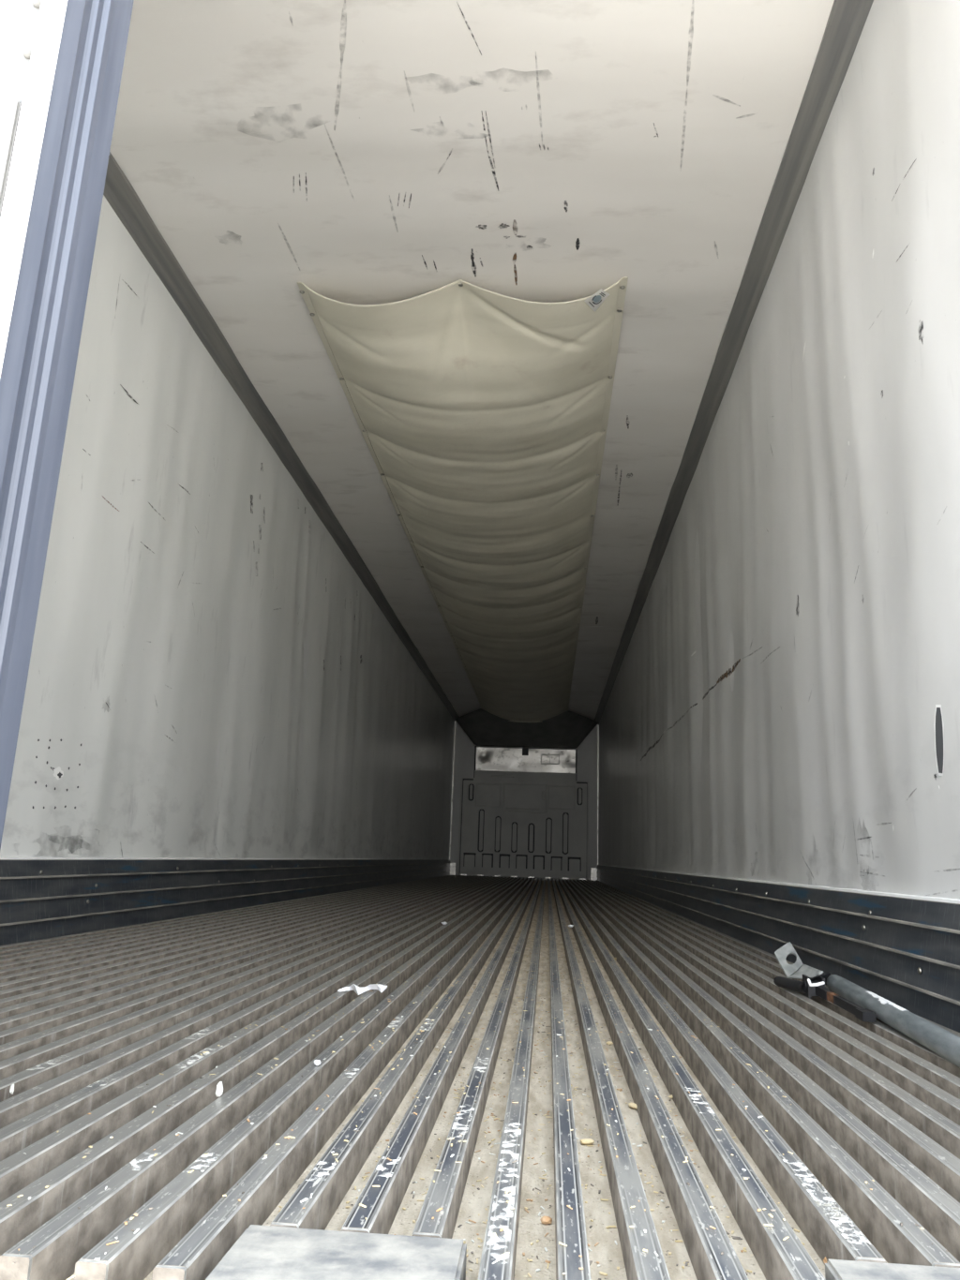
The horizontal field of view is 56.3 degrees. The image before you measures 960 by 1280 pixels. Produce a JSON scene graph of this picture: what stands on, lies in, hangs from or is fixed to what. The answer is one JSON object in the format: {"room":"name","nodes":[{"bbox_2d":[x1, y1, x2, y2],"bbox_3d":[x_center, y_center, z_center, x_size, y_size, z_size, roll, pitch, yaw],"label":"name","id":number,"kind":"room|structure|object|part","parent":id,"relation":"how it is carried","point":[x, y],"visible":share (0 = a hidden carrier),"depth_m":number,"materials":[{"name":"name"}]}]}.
{"room":"truck trailer interior","nodes":[
{"label":"truck trailer interior","id":0,"kind":"room"},
{"bbox_2d":[0,194,454,859],"bbox_3d":[-1.061,0.959,8.315,0.095,2.902,15.130,1,-14,5],"label":"wall","id":1,"kind":"structure","parent":0,"point":[211,674],"depth_m":4.15,"materials":[{"name":"white"}]},
{"bbox_2d":[0,0,133,849],"bbox_3d":[-0.970,-0.828,1.002,1.192,2.677,0.126,1,-14,5],"label":"door","id":2,"kind":"structure","parent":1,"relation":"in","point":[62,61],"depth_m":0.82,"materials":[{"name":"white"}]},
{"bbox_3d":[-0.579,-0.368,0.799,0.318,0.255,0.009,1,-14,5],"label":"hinge plate","id":3,"kind":"part","parent":2,"relation":"part of","materials":[{"name":"white metal"}]},
{"bbox_3d":[-0.977,-0.828,1.001,1.178,2.677,0.108,1,-14,5],"label":"panel","id":4,"kind":"part","parent":2,"relation":"part of","materials":[{"name":"white metal"}]},
{"bbox_2d":[0,856,450,945],"bbox_3d":[-1.051,2.109,8.007,0.032,0.304,14.820,1,-14,5],"label":"baseboard","id":5,"kind":"structure","parent":1,"relation":"attached to","point":[41,898],"depth_m":3.75,"materials":[{"name":"metal"}]},
{"bbox_2d":[103,151,458,721],"bbox_3d":[-0.935,-0.353,8.591,0.097,0.058,14.800,1,-14,5],"label":"trim","id":6,"kind":"structure","parent":1,"relation":"attached to","point":[119,192],"depth_m":4.42,"materials":[{"name":"grey metal"}]},
{"bbox_2d":[448,721,455,859],"bbox_3d":[-0.472,2.584,15.485,0.014,2.357,0.042,1,-14,5],"label":"trim","id":7,"kind":"structure","parent":1,"relation":"attached to","point":[454,721],"depth_m":15.47,"materials":[{"name":"metal"}]},
{"bbox_2d":[109,0,833,720],"bbox_3d":[0.173,-0.389,8.553,2.888,0.104,15.130,1,-14,5],"label":"ceiling","id":8,"kind":"structure","parent":0,"point":[353,152],"depth_m":3.21,"materials":[{"name":"white"}]},
{"bbox_2d":[296,276,627,749],"bbox_3d":[0.352,0.176,9.608,2.493,0.498,12.252,1,-14,5],"label":"chute","id":9,"kind":"object","parent":8,"relation":"hanging from","point":[481,415],"visible":1,"depth_m":5.06,"materials":[{"name":"beige fabric"}]},
{"bbox_2d":[0,874,959,1279],"bbox_3d":[0.168,2.275,7.740,2.500,0.161,15.100,1,-14,5],"label":"floor","id":10,"kind":"structure","parent":0,"point":[88,1020],"depth_m":1.17,"materials":[{"name":"metal"}]},
{"bbox_2d":[9,1083,14,1094],"bbox_3d":[-0.574,0.551,1.100,0.004,0.013,0.006,1,-14,5],"label":"shard","id":11,"kind":"object","parent":10,"relation":"on","point":[11,1090],"visible":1,"depth_m":1.10},
{"bbox_2d":[215,1081,223,1096],"bbox_3d":[-0.327,0.563,1.125,0.008,0.017,0.012,1,-14,5],"label":"shard","id":12,"kind":"object","parent":10,"relation":"on","point":[219,1087],"visible":1,"depth_m":1.12},
{"bbox_2d":[313,1059,320,1065],"bbox_3d":[-0.236,0.615,1.305,0.011,0.007,0.010,1,-14,5],"label":"crumb","id":13,"kind":"object","parent":10,"relation":"on","point":[316,1062],"visible":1,"depth_m":1.30,"materials":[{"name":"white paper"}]},
{"bbox_3d":[-0.112,0.473,0.601,0.183,0.040,0.273,1,-14,5],"label":"sill plate","id":14,"kind":"part","parent":10,"relation":"part of","materials":[{"name":"silver metal"}]},
{"bbox_2d":[337,983,386,995],"bbox_3d":[-0.253,0.776,1.999,0.101,0.019,0.079,14,-18,-41],"label":"paper scrap","id":15,"kind":"object","parent":10,"relation":"on","point":[380,988],"visible":1,"depth_m":2.00,"materials":[{"name":"white paper"}]},
{"bbox_2d":[6,907,948,1279],"bbox_3d":[0.139,1.051,2.949,0.897,0.041,5.001,1,-14,5],"label":"debris","id":16,"kind":"object","parent":10,"relation":"on","point":[686,1262],"visible":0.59,"depth_m":1.03,"materials":[{"name":"beige plant"}]},
{"bbox_2d":[539,1215,551,1224],"bbox_3d":[0.065,0.562,0.868,0.011,0.007,0.009,7,-14,-19],"label":"crumb","id":17,"kind":"object","parent":10,"relation":"on","point":[544,1219],"visible":1,"depth_m":0.87,"materials":[{"name":"beige food"}]},
{"bbox_2d":[579,1138,594,1145],"bbox_3d":[0.134,0.624,1.116,0.018,0.006,0.013,5,-14,-12],"label":"chip","id":18,"kind":"object","parent":10,"relation":"on","point":[586,1141],"visible":1,"depth_m":1.11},
{"bbox_2d":[627,1102,637,1109],"bbox_3d":[0.221,0.668,1.286,0.012,0.007,0.023,8,-15,-24],"label":"chip","id":19,"kind":"object","parent":10,"relation":"on","point":[632,1105],"visible":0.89,"depth_m":1.28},
{"bbox_2d":[773,941,959,1067],"bbox_3d":[0.766,0.623,1.400,0.165,0.106,2.162,1,-14,5],"label":"bar","id":20,"kind":"object","parent":10,"relation":"on","point":[866,1005],"visible":1,"depth_m":1.92,"materials":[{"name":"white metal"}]},
{"bbox_3d":[0.823,0.856,2.402,0.101,0.083,0.061,13,-18,-39],"label":"foot plate","id":21,"kind":"part","parent":20,"relation":"part of","materials":[{"name":"silver metal"}]},
{"bbox_3d":[0.558,0.486,0.554,0.588,0.040,0.285,1,-14,5],"label":"sill plate","id":22,"kind":"part","parent":10,"relation":"part of","materials":[{"name":"silver metal"}]},
{"bbox_2d":[449,720,598,880],"bbox_3d":[0.769,2.780,15.427,2.680,2.842,0.220,1,-14,5],"label":"wall","id":23,"kind":"structure","parent":0,"point":[464,747],"depth_m":15.44,"materials":[{"name":"metal"}]},
{"bbox_3d":[-0.462,3.883,15.168,0.115,0.230,0.062,1,-14,5],"label":"corner plate","id":24,"kind":"part","parent":23,"relation":"part of","materials":[{"name":"metal"}]},
{"bbox_2d":[457,745,588,879],"bbox_3d":[0.751,2.919,15.280,2.193,2.180,0.118,1,-14,5],"label":"bulkhead","id":25,"kind":"object","parent":23,"relation":"attached to","point":[524,811],"visible":1,"depth_m":15.22,"materials":[{"name":"grey plastic"}]},
{"bbox_3d":[0.786,2.075,15.498,1.720,0.415,0.036,1,-14,5],"label":"aluminium panel","id":26,"kind":"part","parent":25,"relation":"part of","materials":[{"name":"silver metal"}]},
{"bbox_3d":[1.906,3.923,14.980,0.115,0.230,0.062,1,-14,5],"label":"corner plate","id":27,"kind":"part","parent":23,"relation":"part of","materials":[{"name":"metal"}]},
{"bbox_2d":[597,0,959,899],"bbox_3d":[1.516,1.005,8.120,0.095,2.902,15.110,1,-14,5],"label":"wall","id":28,"kind":"structure","parent":0,"point":[782,706],"depth_m":2.70,"materials":[{"name":"white"}]},
{"bbox_2d":[596,725,598,864],"bbox_3d":[2.010,2.626,15.288,0.014,2.357,0.042,1,-14,5],"label":"trim","id":29,"kind":"structure","parent":28,"relation":"attached to","point":[598,725],"depth_m":15.27,"materials":[{"name":"metal"}]},
{"bbox_2d":[594,0,873,725],"bbox_3d":[1.480,-0.312,8.399,0.097,0.058,14.800,1,-14,5],"label":"trim","id":30,"kind":"structure","parent":28,"relation":"attached to","point":[846,20],"depth_m":3.44,"materials":[{"name":"grey metal"}]},
{"bbox_2d":[595,864,959,1032],"bbox_3d":[1.419,2.150,7.811,0.032,0.304,14.820,1,-14,5],"label":"baseboard","id":31,"kind":"structure","parent":28,"relation":"attached to","point":[903,949],"depth_m":2.50,"materials":[{"name":"metal"}]}
]}

